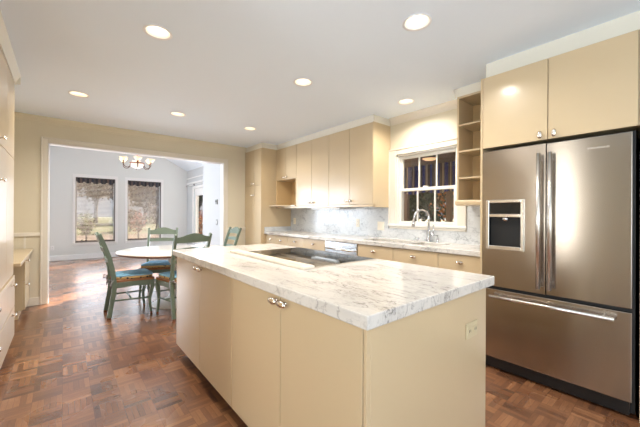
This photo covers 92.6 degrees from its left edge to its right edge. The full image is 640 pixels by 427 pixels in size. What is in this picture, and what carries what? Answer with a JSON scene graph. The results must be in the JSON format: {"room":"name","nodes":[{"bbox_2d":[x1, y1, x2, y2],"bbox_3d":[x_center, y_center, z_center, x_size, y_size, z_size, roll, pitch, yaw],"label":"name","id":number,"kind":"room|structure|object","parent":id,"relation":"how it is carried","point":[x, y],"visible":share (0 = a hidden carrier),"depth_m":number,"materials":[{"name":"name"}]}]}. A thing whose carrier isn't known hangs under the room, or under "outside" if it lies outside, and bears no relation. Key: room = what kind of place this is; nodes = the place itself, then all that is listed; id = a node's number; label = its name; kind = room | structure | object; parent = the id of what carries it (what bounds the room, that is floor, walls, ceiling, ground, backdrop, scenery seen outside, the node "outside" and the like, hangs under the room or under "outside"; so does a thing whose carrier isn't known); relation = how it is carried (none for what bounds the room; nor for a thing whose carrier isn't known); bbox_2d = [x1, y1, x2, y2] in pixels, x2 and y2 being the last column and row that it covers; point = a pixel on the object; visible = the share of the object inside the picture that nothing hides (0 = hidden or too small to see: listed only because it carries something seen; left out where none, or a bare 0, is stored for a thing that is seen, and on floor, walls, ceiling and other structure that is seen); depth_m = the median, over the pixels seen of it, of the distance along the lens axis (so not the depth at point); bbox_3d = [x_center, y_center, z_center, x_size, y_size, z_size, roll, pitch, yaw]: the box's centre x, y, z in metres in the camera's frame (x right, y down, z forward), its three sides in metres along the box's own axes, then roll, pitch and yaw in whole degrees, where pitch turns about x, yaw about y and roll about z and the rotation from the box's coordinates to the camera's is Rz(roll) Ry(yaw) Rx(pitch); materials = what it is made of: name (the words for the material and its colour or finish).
{"room":"kitchen","nodes":[
{"label":"kitchen","id":0,"kind":"room"},
{"bbox_2d":[49,146,186,255],"bbox_3d":[-6.006,-0.693,8.620,4.570,3.832,0.150,0,0,-40],"label":"wall","id":1,"kind":"structure","parent":0,"point":[65,162],"depth_m":8.50,"materials":[{"name":"white paint"}]},
{"bbox_2d":[49,252,116,260],"bbox_3d":[-4.460,1.164,6.763,4.270,0.130,4.690,0,0,-40],"label":"baseboard","id":2,"kind":"structure","parent":1,"relation":"attached to","point":[93,255],"depth_m":8.14,"materials":[{"name":"white paint"}]},
{"bbox_2d":[72,174,117,245],"bbox_3d":[-6.184,-0.101,8.429,1.010,1.905,0.175,0,0,-40],"label":"window","id":3,"kind":"structure","parent":1,"relation":"in","point":[74,182],"depth_m":8.33,"materials":[{"name":"white paint"}]},
{"bbox_2d":[76,182,113,241],"bbox_3d":[-6.198,-0.096,8.446,0.846,1.716,0.032,0,0,-40],"label":"window blind","id":4,"kind":"object","parent":3,"relation":"attached to","point":[83,182],"visible":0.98,"depth_m":8.42,"materials":[{"name":"beige plastic"}]},
{"bbox_2d":[76,178,113,184],"bbox_3d":[-6.174,-0.881,8.423,0.848,0.146,0.016,0,0,-40],"label":"window valance","id":5,"kind":"object","parent":3,"relation":"attached to","point":[79,180],"visible":1,"depth_m":8.41,"materials":[{"name":"black fabric"}]},
{"bbox_2d":[125,177,163,242],"bbox_3d":[-5.279,-0.095,9.188,1.012,1.905,0.175,0,0,-40],"label":"window","id":6,"kind":"structure","parent":1,"relation":"in","point":[127,179],"depth_m":9.09,"materials":[{"name":"white paint"}]},
{"bbox_2d":[128,185,159,239],"bbox_3d":[-5.293,-0.090,9.205,0.848,1.716,0.032,0,0,-40],"label":"window blind","id":7,"kind":"object","parent":6,"relation":"attached to","point":[158,207],"visible":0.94,"depth_m":9.18,"materials":[{"name":"beige plastic"}]},
{"bbox_2d":[128,181,159,186],"bbox_3d":[-5.269,-0.875,9.182,0.850,0.146,0.016,0,0,-40],"label":"window valance","id":8,"kind":"object","parent":6,"relation":"attached to","point":[131,183],"visible":1,"depth_m":9.17,"materials":[{"name":"black fabric"}]},
{"bbox_2d":[13,119,245,297],"bbox_3d":[-2.685,-0.139,5.103,4.664,2.750,0.130,0,0,-40],"label":"wall","id":9,"kind":"structure","parent":0,"point":[27,134],"depth_m":4.11,"materials":[{"name":"beige paint"}]},
{"bbox_2d":[24,237,39,306],"bbox_3d":[-2.901,0.772,4.830,3.690,0.925,0.014,0,0,-40],"label":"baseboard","id":10,"kind":"structure","parent":9,"relation":"attached to","point":[34,301],"depth_m":4.05,"materials":[{"name":"beige paint"}]},
{"bbox_2d":[14,227,244,236],"bbox_3d":[-2.896,0.284,4.827,3.690,0.050,0.022,0,0,-40],"label":"trim","id":11,"kind":"structure","parent":9,"relation":"attached to","point":[243,228],"depth_m":4.02,"materials":[{"name":"beige paint"}]},
{"bbox_2d":[14,112,246,152],"bbox_3d":[-2.873,-1.253,4.817,3.697,0.085,0.060,0,0,-40],"label":"trim","id":12,"kind":"structure","parent":9,"relation":"attached to","point":[17,115],"depth_m":4.65,"materials":[{"name":"beige paint"}]},
{"bbox_2d":[40,136,227,304],"bbox_3d":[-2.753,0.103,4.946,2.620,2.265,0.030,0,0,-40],"label":"trim","id":13,"kind":"structure","parent":9,"relation":"attached to","point":[44,140],"depth_m":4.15,"materials":[{"name":"beige paint"}]},
{"bbox_2d":[165,158,202,170],"bbox_3d":[-4.336,-1.864,6.871,4.970,1.517,4.970,0,0,-40],"label":"ceiling","id":14,"kind":"structure","parent":0,"point":[186,165],"depth_m":9.29,"materials":[{"name":"white paint"}]},
{"bbox_2d":[119,155,154,169],"bbox_3d":[-4.105,-1.669,6.863,0.718,1.330,0.767,0,0,-40],"label":"chandelier","id":15,"kind":"object","parent":14,"relation":"hanging from","point":[137,164],"visible":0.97,"depth_m":6.78,"materials":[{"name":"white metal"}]},
{"bbox_2d":[187,166,202,243],"bbox_3d":[-3.184,-0.112,8.691,0.150,2.700,3.370,0,0,-40],"label":"wall","id":16,"kind":"structure","parent":0,"point":[198,171],"depth_m":9.57,"materials":[{"name":"grey paint"}]},
{"bbox_2d":[186,175,202,184],"bbox_3d":[-3.258,-1.022,8.646,0.030,0.200,3.340,0,0,-40],"label":"trim","id":17,"kind":"structure","parent":16,"relation":"attached to","point":[199,175],"depth_m":9.29,"materials":[{"name":"white paint"}]},
{"bbox_2d":[192,185,202,243],"bbox_3d":[-3.600,0.202,9.106,0.090,2.070,1.000,0,0,-40],"label":"door","id":18,"kind":"structure","parent":16,"relation":"in","point":[198,191],"depth_m":9.37,"materials":[{"name":"white paint"}]},
{"bbox_2d":[203,163,219,244],"bbox_3d":[-1.797,-0.307,6.793,1.134,3.100,1.320,0,0,-40],"label":"wall","id":19,"kind":"structure","parent":0,"point":[211,172],"depth_m":6.53,"materials":[{"name":"grey paint"}]},
{"bbox_2d":[0,0,639,147],"bbox_3d":[-0.239,-1.355,2.197,4.664,0.140,7.580,0,0,-40],"label":"ceiling","id":20,"kind":"structure","parent":0,"point":[230,66],"depth_m":2.49,"materials":[{"name":"white paint"}]},
{"bbox_2d":[68,91,89,97],"bbox_3d":[-2.616,-1.334,3.317,0.188,0.086,0.188,0,0,-40],"label":"ceiling light","id":21,"kind":"object","parent":20,"relation":"attached to","point":[74,93],"visible":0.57,"depth_m":3.37,"materials":[{"name":"white"}]},
{"bbox_2d":[143,24,172,39],"bbox_3d":[-1.152,-1.327,2.173,0.188,0.086,0.188,0,0,-40],"label":"ceiling light","id":22,"kind":"object","parent":20,"relation":"attached to","point":[158,32],"visible":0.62,"depth_m":2.22,"materials":[{"name":"white paint"}]},
{"bbox_2d":[170,112,185,116],"bbox_3d":[-1.843,-1.329,3.966,0.188,0.086,0.188,0,0,-40],"label":"ceiling light","id":23,"kind":"object","parent":20,"relation":"attached to","point":[179,114],"visible":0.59,"depth_m":4.02,"materials":[{"name":"white"}]},
{"bbox_2d":[244,127,255,130],"bbox_3d":[-1.059,-1.323,4.624,0.188,0.086,0.188,0,0,-40],"label":"ceiling light","id":24,"kind":"object","parent":20,"relation":"attached to","point":[245,128],"visible":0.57,"depth_m":4.68,"materials":[{"name":"white"}]},
{"bbox_2d":[293,78,312,86],"bbox_3d":[-0.165,-1.321,2.983,0.188,0.086,0.188,0,0,-40],"label":"ceiling light","id":25,"kind":"object","parent":20,"relation":"attached to","point":[303,82],"visible":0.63,"depth_m":3.04,"materials":[{"name":"white"}]},
{"bbox_2d":[397,99,414,104],"bbox_3d":[0.981,-1.314,3.484,0.188,0.086,0.188,0,0,-40],"label":"ceiling light","id":26,"kind":"object","parent":20,"relation":"attached to","point":[403,101],"visible":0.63,"depth_m":3.54,"materials":[{"name":"white"}]},
{"bbox_2d":[402,13,431,30],"bbox_3d":[0.649,-1.318,2.044,0.188,0.086,0.188,0,0,-40],"label":"ceiling light","id":27,"kind":"object","parent":20,"relation":"attached to","point":[419,21],"visible":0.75,"depth_m":2.10,"materials":[{"name":"white"}]},
{"bbox_2d":[0,256,639,426],"bbox_3d":[-1.831,1.299,4.074,4.664,0.120,12.490,0,0,-40],"label":"floor","id":28,"kind":"structure","parent":0,"point":[65,364],"depth_m":2.31,"materials":[{"name":"brown wood"}]},
{"bbox_2d":[0,47,16,368],"bbox_3d":[-2.768,0.011,2.312,0.649,2.440,0.899,0,0,-40],"label":"tall cabinet","id":29,"kind":"object","parent":28,"relation":"on","point":[7,86],"visible":1,"depth_m":2.45,"materials":[{"name":"beige laminate"}]},
{"bbox_2d":[0,10,20,84],"bbox_3d":[-2.245,-1.252,1.696,0.644,0.090,2.590,0,0,-40],"label":"trim","id":30,"kind":"structure","parent":29,"relation":"on","point":[5,44],"depth_m":2.37,"materials":[{"name":"beige paint"}]},
{"bbox_2d":[13,248,32,319],"bbox_3d":[-3.557,0.846,3.250,0.654,0.765,1.544,0,0,-40],"label":"desk","id":31,"kind":"object","parent":28,"relation":"on","point":[21,259],"visible":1,"depth_m":3.55,"materials":[{"name":"beige laminate"}]},
{"bbox_2d":[95,232,154,319],"bbox_3d":[-2.437,0.731,3.803,0.599,1.012,0.466,0,0,-40],"label":"dining chair","id":32,"kind":"object","parent":28,"relation":"on","point":[110,300],"visible":0.91,"depth_m":3.67,"materials":[{"name":"green paint"}]},
{"bbox_2d":[103,268,152,289],"bbox_3d":[-2.404,0.813,3.831,0.490,0.167,0.478,0,0,-40],"label":"seat cushion","id":33,"kind":"object","parent":32,"relation":"on","point":[135,273],"visible":0.88,"depth_m":3.75,"materials":[{"name":"blue fabric"}]},
{"bbox_2d":[138,227,177,296],"bbox_3d":[-2.481,0.732,4.735,0.466,1.012,0.599,0,0,-17],"label":"dining chair","id":34,"kind":"object","parent":28,"relation":"on","point":[163,230],"visible":0.27,"depth_m":4.90,"materials":[{"name":"sage green paint"},{"name":"blue fabric"},{"name":"orange fabric"}]},
{"bbox_2d":[141,260,170,267],"bbox_3d":[-2.468,0.814,4.693,0.478,0.167,0.490,0,0,-17],"label":"seat cushion","id":35,"kind":"object","parent":34,"relation":"on","point":[157,263],"visible":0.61,"depth_m":4.49,"materials":[{"name":"blue fabric"}]},
{"bbox_2d":[115,244,222,308],"bbox_3d":[-2.010,0.868,4.256,1.400,0.740,1.400,0,0,-40],"label":"dining table","id":36,"kind":"object","parent":28,"relation":"on","point":[160,251],"visible":0.46,"depth_m":4.05,"materials":[{"name":"white laminate"}]},
{"bbox_2d":[155,233,211,321],"bbox_3d":[-1.678,0.735,3.771,0.599,1.012,0.466,0,0,43],"label":"dining chair","id":37,"kind":"object","parent":28,"relation":"on","point":[194,237],"visible":0.56,"depth_m":3.56,"materials":[{"name":"sage green paint"},{"name":"blue fabric"},{"name":"orange fabric"}]},
{"bbox_2d":[159,270,176,289],"bbox_3d":[-1.711,0.817,3.801,0.490,0.167,0.478,0,0,43],"label":"seat cushion","id":38,"kind":"object","parent":37,"relation":"on","point":[166,275],"visible":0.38,"depth_m":3.68,"materials":[{"name":"blue fabric"}]},
{"bbox_2d":[223,227,241,245],"bbox_3d":[-1.679,0.737,5.146,0.599,1.012,0.466,0,0,-40],"label":"dining chair","id":39,"kind":"object","parent":28,"relation":"on","point":[237,230],"visible":0.2,"depth_m":5.32,"materials":[{"name":"green paint"}]},
{"bbox_2d":[245,148,290,244],"bbox_3d":[-1.033,0.026,5.980,0.701,2.440,0.648,0,0,-40],"label":"pantry cabinet","id":40,"kind":"object","parent":28,"relation":"on","point":[260,164],"visible":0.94,"depth_m":5.69,"materials":[{"name":"beige laminate"}]},
{"bbox_2d":[246,143,276,152],"bbox_3d":[-1.010,-1.239,5.994,0.662,0.090,0.649,0,0,-40],"label":"trim","id":41,"kind":"structure","parent":40,"relation":"on","point":[260,145],"depth_m":5.68,"materials":[{"name":"beige paint"}]},
{"bbox_2d":[266,234,288,245],"bbox_3d":[-0.555,0.811,5.469,0.617,0.874,0.709,0,0,-40],"label":"base cabinet","id":42,"kind":"object","parent":28,"relation":"on","point":[275,239],"visible":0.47,"depth_m":5.28,"materials":[{"name":"beige laminate"}]},
{"bbox_2d":[288,237,303,247],"bbox_3d":[-0.183,0.812,5.025,0.617,0.874,0.449,0,0,-40],"label":"base cabinet","id":43,"kind":"object","parent":28,"relation":"on","point":[292,241],"visible":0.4,"depth_m":4.83,"materials":[{"name":"beige laminate"}]},
{"bbox_2d":[304,238,325,250],"bbox_3d":[0.119,0.813,4.665,0.617,0.874,0.489,0,0,-40],"label":"base cabinet","id":44,"kind":"object","parent":28,"relation":"on","point":[315,244],"visible":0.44,"depth_m":4.47,"materials":[{"name":"beige laminate"}]},
{"bbox_2d":[176,257,485,426],"bbox_3d":[-0.208,0.808,2.117,0.966,0.872,2.182,0,0,-40],"label":"base cabinet","id":45,"kind":"object","parent":28,"relation":"on","point":[277,361],"visible":0.88,"depth_m":1.34,"materials":[{"name":"beige laminate"}]},
{"bbox_2d":[173,243,493,330],"bbox_3d":[-0.188,0.348,2.152,1.007,0.048,2.254,0,0,-40],"label":"countertop","id":46,"kind":"structure","parent":45,"relation":"on","point":[366,295],"depth_m":1.46,"materials":[{"name":"white stone"}]},
{"bbox_2d":[230,249,314,269],"bbox_3d":[-0.389,0.313,2.167,0.083,0.020,1.020,0,0,-40],"label":"downdraft vent","id":47,"kind":"object","parent":46,"relation":"on","point":[294,264],"visible":1,"depth_m":2.02,"materials":[{"name":"metal"}]},
{"bbox_2d":[249,247,376,267],"bbox_3d":[-0.113,0.322,2.350,0.566,0.007,0.931,0,0,-40],"label":"cooktop","id":48,"kind":"object","parent":46,"relation":"in","point":[318,258],"visible":0.98,"depth_m":2.27,"materials":[{"name":"black glass"}]},
{"bbox_2d":[466,319,476,339],"bbox_3d":[0.735,0.561,1.477,0.118,0.075,0.010,0,0,-40],"label":"electrical outlet","id":49,"kind":"object","parent":45,"relation":"attached to","point":[471,328],"visible":1,"depth_m":1.47,"materials":[{"name":"beige plastic"}]},
{"bbox_2d":[325,240,357,255],"bbox_3d":[0.468,0.815,4.231,0.625,0.872,0.614,0,0,-40],"label":"dishwasher","id":50,"kind":"object","parent":28,"relation":"on","point":[330,246],"visible":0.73,"depth_m":4.02,"materials":[{"name":"silver metal"}]},
{"bbox_2d":[358,244,392,260],"bbox_3d":[0.850,0.816,3.794,0.617,0.874,0.538,0,0,-40],"label":"base cabinet","id":51,"kind":"object","parent":28,"relation":"on","point":[371,251],"visible":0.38,"depth_m":3.59,"materials":[{"name":"beige laminate"}]},
{"bbox_2d":[393,248,438,267],"bbox_3d":[1.195,0.817,3.383,0.617,0.874,0.536,0,0,-40],"label":"base cabinet","id":52,"kind":"object","parent":28,"relation":"on","point":[418,257],"visible":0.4,"depth_m":3.19,"materials":[{"name":"beige laminate"}]},
{"bbox_2d":[438,253,479,273],"bbox_3d":[1.511,0.818,3.006,0.617,0.874,0.448,0,0,-40],"label":"base cabinet","id":53,"kind":"object","parent":28,"relation":"on","point":[465,263],"visible":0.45,"depth_m":2.83,"materials":[{"name":"beige laminate"}]},
{"bbox_2d":[264,230,479,256],"bbox_3d":[0.442,0.354,4.293,0.608,0.046,3.828,0,0,-40],"label":"countertop","id":54,"kind":"structure","parent":53,"relation":"on","point":[441,247],"depth_m":3.62,"materials":[{"name":"white stone"}]},
{"bbox_2d":[411,209,433,241],"bbox_3d":[1.215,0.141,3.623,0.260,0.388,0.084,0,0,12],"label":"kitchen faucet","id":55,"kind":"object","parent":54,"relation":"on","point":[429,235],"visible":0.98,"depth_m":3.61,"materials":[{"name":"silver metal"}]},
{"bbox_2d":[480,29,639,422],"bbox_3d":[1.915,0.070,2.398,0.788,2.372,0.973,0,0,-40],"label":"cabinet","id":56,"kind":"object","parent":28,"relation":"on","point":[591,90],"visible":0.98,"depth_m":2.11,"materials":[{"name":"beige laminate"}]},
{"bbox_2d":[482,130,639,414],"bbox_3d":[1.863,0.374,2.388,0.760,1.765,0.880,0,0,-40],"label":"refrigerator","id":57,"kind":"object","parent":28,"relation":"on","point":[561,219],"visible":0.97,"depth_m":2.12,"materials":[{"name":"silver metal"}]},
{"bbox_2d":[390,109,466,231],"bbox_3d":[1.454,-0.009,3.680,0.150,2.530,7.370,0,0,-40],"label":"wall","id":58,"kind":"structure","parent":0,"point":[440,126],"depth_m":3.77,"materials":[{"name":"beige paint"}]},
{"bbox_2d":[269,144,296,208],"bbox_3d":[-0.539,-0.642,5.547,0.508,1.100,0.644,0,0,-40],"label":"upper cabinet","id":59,"kind":"object","parent":58,"relation":"attached to","point":[285,157],"visible":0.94,"depth_m":5.62,"materials":[{"name":"beige laminate"}]},
{"bbox_2d":[269,205,295,206],"bbox_3d":[-0.547,-0.137,5.553,0.508,0.019,0.626,0,0,-40],"label":"niche shelf","id":60,"kind":"object","parent":59,"relation":"attached to","point":[269,205],"depth_m":5.47,"materials":[{"name":"beige laminate"}]},
{"bbox_2d":[296,135,328,207],"bbox_3d":[-0.016,-0.640,5.017,0.388,1.100,0.839,0,0,-40],"label":"upper cabinet","id":61,"kind":"object","parent":58,"relation":"attached to","point":[312,156],"visible":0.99,"depth_m":4.88,"materials":[{"name":"beige laminate"}]},
{"bbox_2d":[311,207,339,208],"bbox_3d":[0.079,-0.096,4.856,0.118,0.056,0.580,0,0,-40],"label":"light","id":62,"kind":"object","parent":61,"relation":"attached to","point":[332,207],"visible":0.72,"depth_m":4.69,"materials":[{"name":"white paint"}]},
{"bbox_2d":[329,121,389,207],"bbox_3d":[0.531,-0.636,4.365,0.388,1.105,0.860,0,0,-40],"label":"upper cabinet","id":63,"kind":"object","parent":58,"relation":"attached to","point":[359,155],"visible":1,"depth_m":4.12,"materials":[{"name":"beige laminate"}]},
{"bbox_2d":[277,114,389,149],"bbox_3d":[0.072,-1.235,4.947,0.349,0.090,2.344,0,0,-40],"label":"trim","id":64,"kind":"structure","parent":63,"relation":"on","point":[371,118],"depth_m":4.45,"materials":[{"name":"beige paint"}]},
{"bbox_2d":[264,206,479,244],"bbox_3d":[0.440,0.105,4.301,0.604,0.452,3.813,0,0,-40],"label":"backsplash","id":65,"kind":"structure","parent":58,"relation":"attached to","point":[342,220],"depth_m":4.47,"materials":[{"name":"white stone"}]},
{"bbox_2d":[356,219,359,226],"bbox_3d":[0.565,0.142,4.586,0.010,0.120,0.070,0,0,-40],"label":"electrical outlet","id":66,"kind":"object","parent":65,"relation":"attached to","point":[357,220],"visible":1,"depth_m":4.58,"materials":[{"name":"beige plastic"}]},
{"bbox_2d":[377,222,383,229],"bbox_3d":[0.845,0.173,4.253,0.009,0.120,0.115,0,0,-40],"label":"light switch","id":67,"kind":"object","parent":65,"relation":"attached to","point":[380,225],"visible":1,"depth_m":4.25,"materials":[{"name":"beige plastic"}]},
{"bbox_2d":[389,99,456,125],"bbox_3d":[1.287,-1.232,3.725,0.060,0.085,1.060,0,0,-40],"label":"trim","id":68,"kind":"structure","parent":58,"relation":"attached to","point":[450,105],"depth_m":3.73,"materials":[{"name":"beige paint"}]},
{"bbox_2d":[388,137,466,231],"bbox_3d":[1.326,-0.329,3.800,0.175,1.059,1.060,0,0,-40],"label":"window","id":69,"kind":"structure","parent":58,"relation":"in","point":[397,156],"depth_m":3.86,"materials":[{"name":"beige paint"}]},
{"bbox_2d":[455,91,480,205],"bbox_3d":[1.635,-0.632,3.068,0.363,1.105,0.402,0,0,-40],"label":"upper cabinet","id":70,"kind":"object","parent":58,"relation":"attached to","point":[469,105],"visible":0.45,"depth_m":3.19,"materials":[{"name":"beige laminate"}]},
{"bbox_2d":[454,81,480,98],"bbox_3d":[1.645,-1.229,3.088,0.329,0.090,0.442,0,0,-40],"label":"trim","id":71,"kind":"structure","parent":70,"relation":"on","point":[475,87],"depth_m":3.04,"materials":[{"name":"beige paint"}]},
{"bbox_2d":[404,152,455,162],"bbox_3d":[1.908,-1.199,5.643,3.036,0.080,8.200,0,0,-40],"label":"ceiling","id":72,"kind":"structure","parent":0,"point":[451,153],"depth_m":6.30,"materials":[{"name":"brown paint"}]},
{"bbox_2d":[421,154,438,160],"bbox_3d":[1.960,-1.051,5.452,0.300,0.215,0.300,0,0,-40],"label":"lamp","id":73,"kind":"object","parent":72,"relation":"attached to","point":[433,157],"visible":0.58,"depth_m":5.36,"materials":[{"name":"brown metal"}]},
{"bbox_3d":[1.855,1.411,5.607,2.936,0.100,8.200,0,0,-40],"label":"floor","id":74,"kind":"structure","parent":0,"visible":0},
{"bbox_2d":[404,194,409,220],"bbox_3d":[1.998,0.194,7.054,0.130,2.340,0.140,0,0,-40],"label":"porch post","id":75,"kind":"object","parent":74,"relation":"on","point":[406,196],"visible":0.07,"depth_m":7.02,"materials":[{"name":"brown paint"}]},
{"bbox_2d":[446,191,452,221],"bbox_3d":[2.653,0.196,6.273,0.130,2.340,0.140,0,0,-40],"label":"porch post","id":76,"kind":"object","parent":74,"relation":"on","point":[449,194],"visible":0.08,"depth_m":6.24,"materials":[{"name":"brown paint"}]},
{"bbox_2d":[404,156,455,167],"bbox_3d":[2.664,-1.064,6.278,0.140,0.180,8.200,0,0,-40],"label":"trim","id":77,"kind":"structure","parent":76,"relation":"on","point":[452,158],"depth_m":6.55,"materials":[{"name":"brown paint"}]},
{"bbox_2d":[404,161,455,194],"bbox_3d":[2.364,-0.725,6.419,0.056,0.620,4.200,0,0,-40],"label":"curtain","id":78,"kind":"object","parent":77,"relation":"hanging from","point":[446,171],"visible":0.27,"depth_m":6.48,"materials":[{"name":"blue fabric"}]},
{"label":"outside","id":79,"kind":"structure","parent":0,"visible":0},
{"bbox_2d":[77,217,445,234],"bbox_3d":[-20.651,1.603,47.944,150.000,0.100,180.000,0,0,-40],"label":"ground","id":80,"kind":"structure","parent":79,"point":[148,224],"depth_m":36.19,"materials":[{"name":"beige"}]},
{"bbox_2d":[77,181,113,222],"bbox_3d":[-35.199,-4.545,48.498,7.150,12.172,7.002,0,0,-6],"label":"tree","id":81,"kind":"object","parent":80,"relation":"on","point":[91,183],"visible":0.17,"depth_m":48.02,"materials":[{"name":"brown plant"}]},
{"bbox_2d":[107,184,131,199],"bbox_3d":[-37.265,-5.029,56.404,8.410,13.142,7.304,0,0,37],"label":"tree","id":82,"kind":"object","parent":80,"relation":"on","point":[128,184],"visible":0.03,"depth_m":55.39,"materials":[{"name":"grey plant"}]},
{"bbox_2d":[128,210,138,229],"bbox_3d":[-15.947,0.551,25.684,1.719,2.091,1.800,0,0,-40],"label":"shrub","id":83,"kind":"object","parent":80,"relation":"on","point":[130,211],"visible":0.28,"depth_m":25.62,"materials":[{"name":"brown plant"}]},
{"bbox_2d":[128,185,158,222],"bbox_3d":[-29.166,-2.361,50.983,5.305,7.872,4.859,0,0,42],"label":"tree","id":84,"kind":"object","parent":80,"relation":"on","point":[152,191],"visible":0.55,"depth_m":50.12,"materials":[{"name":"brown plant"}]},
{"bbox_2d":[143,202,158,226],"bbox_3d":[-15.884,0.124,29.587,2.459,2.969,2.744,0,0,-40],"label":"shrub","id":85,"kind":"object","parent":80,"relation":"on","point":[149,211],"visible":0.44,"depth_m":29.34,"materials":[{"name":"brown plant"}]},
{"bbox_2d":[199,195,202,220],"bbox_3d":[-23.893,-3.908,60.416,7.008,11.052,7.591,0,0,-33],"label":"tree","id":86,"kind":"object","parent":80,"relation":"on","point":[200,196],"visible":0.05,"depth_m":60.18,"materials":[{"name":"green plant"}]},
{"bbox_2d":[409,196,423,220],"bbox_3d":[4.097,-1.244,15.695,3.954,5.894,4.173,0,0,-40],"label":"tree","id":87,"kind":"object","parent":80,"relation":"on","point":[410,209],"visible":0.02,"depth_m":15.15,"materials":[{"name":"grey plant"}]},
{"bbox_2d":[409,192,453,221],"bbox_3d":[4.258,-1.345,12.013,3.923,6.076,3.602,0,0,0],"label":"tree","id":88,"kind":"object","parent":80,"relation":"on","point":[427,197],"visible":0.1,"depth_m":11.45,"materials":[{"name":"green plant"}]},
{"bbox_2d":[429,191,453,221],"bbox_3d":[4.254,-0.345,8.785,2.203,4.062,2.816,0,0,13],"label":"tree","id":89,"kind":"object","parent":80,"relation":"on","point":[439,194],"visible":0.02,"depth_m":8.97,"materials":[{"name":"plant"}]},
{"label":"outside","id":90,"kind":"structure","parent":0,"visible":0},
{"bbox_2d":[77,231,201,240],"bbox_3d":[-7.017,1.573,19.244,38.000,0.020,15.500,0,0,-40],"label":"ground","id":91,"kind":"structure","parent":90,"point":[136,234],"depth_m":20.16,"materials":[{"name":"beige"}]},
{"bbox_2d":[77,209,96,240],"bbox_3d":[-12.213,0.632,15.880,1.126,1.941,1.080,0,0,-40],"label":"shrub","id":92,"kind":"object","parent":91,"relation":"on","point":[81,217],"visible":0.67,"depth_m":15.80,"materials":[{"name":"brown plant"}]},
{"bbox_2d":[129,210,147,236],"bbox_3d":[-11.315,0.690,19.153,1.153,1.847,1.221,0,0,-20],"label":"shrub","id":93,"kind":"object","parent":91,"relation":"on","point":[137,217],"visible":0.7,"depth_m":19.12,"materials":[{"name":"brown plant"}]},
{"bbox_2d":[199,210,202,234],"bbox_3d":[-5.755,0.710,15.090,1.322,1.850,1.509,0,0,-40],"label":"shrub","id":94,"kind":"object","parent":91,"relation":"on","point":[200,216],"visible":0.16,"depth_m":14.97,"materials":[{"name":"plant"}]},
{"bbox_3d":[2.588,0.073,1.596,0.788,2.372,1.118,0,0,-40],"label":"cabinet","id":95,"kind":"object","parent":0,"visible":0},
{"bbox_2d":[486,11,639,77],"bbox_3d":[2.334,-1.193,2.014,0.653,0.157,2.091,0,0,-40],"label":"trim","id":96,"kind":"structure","parent":95,"relation":"on","point":[628,23],"depth_m":2.18,"materials":[{"name":"beige paint"}]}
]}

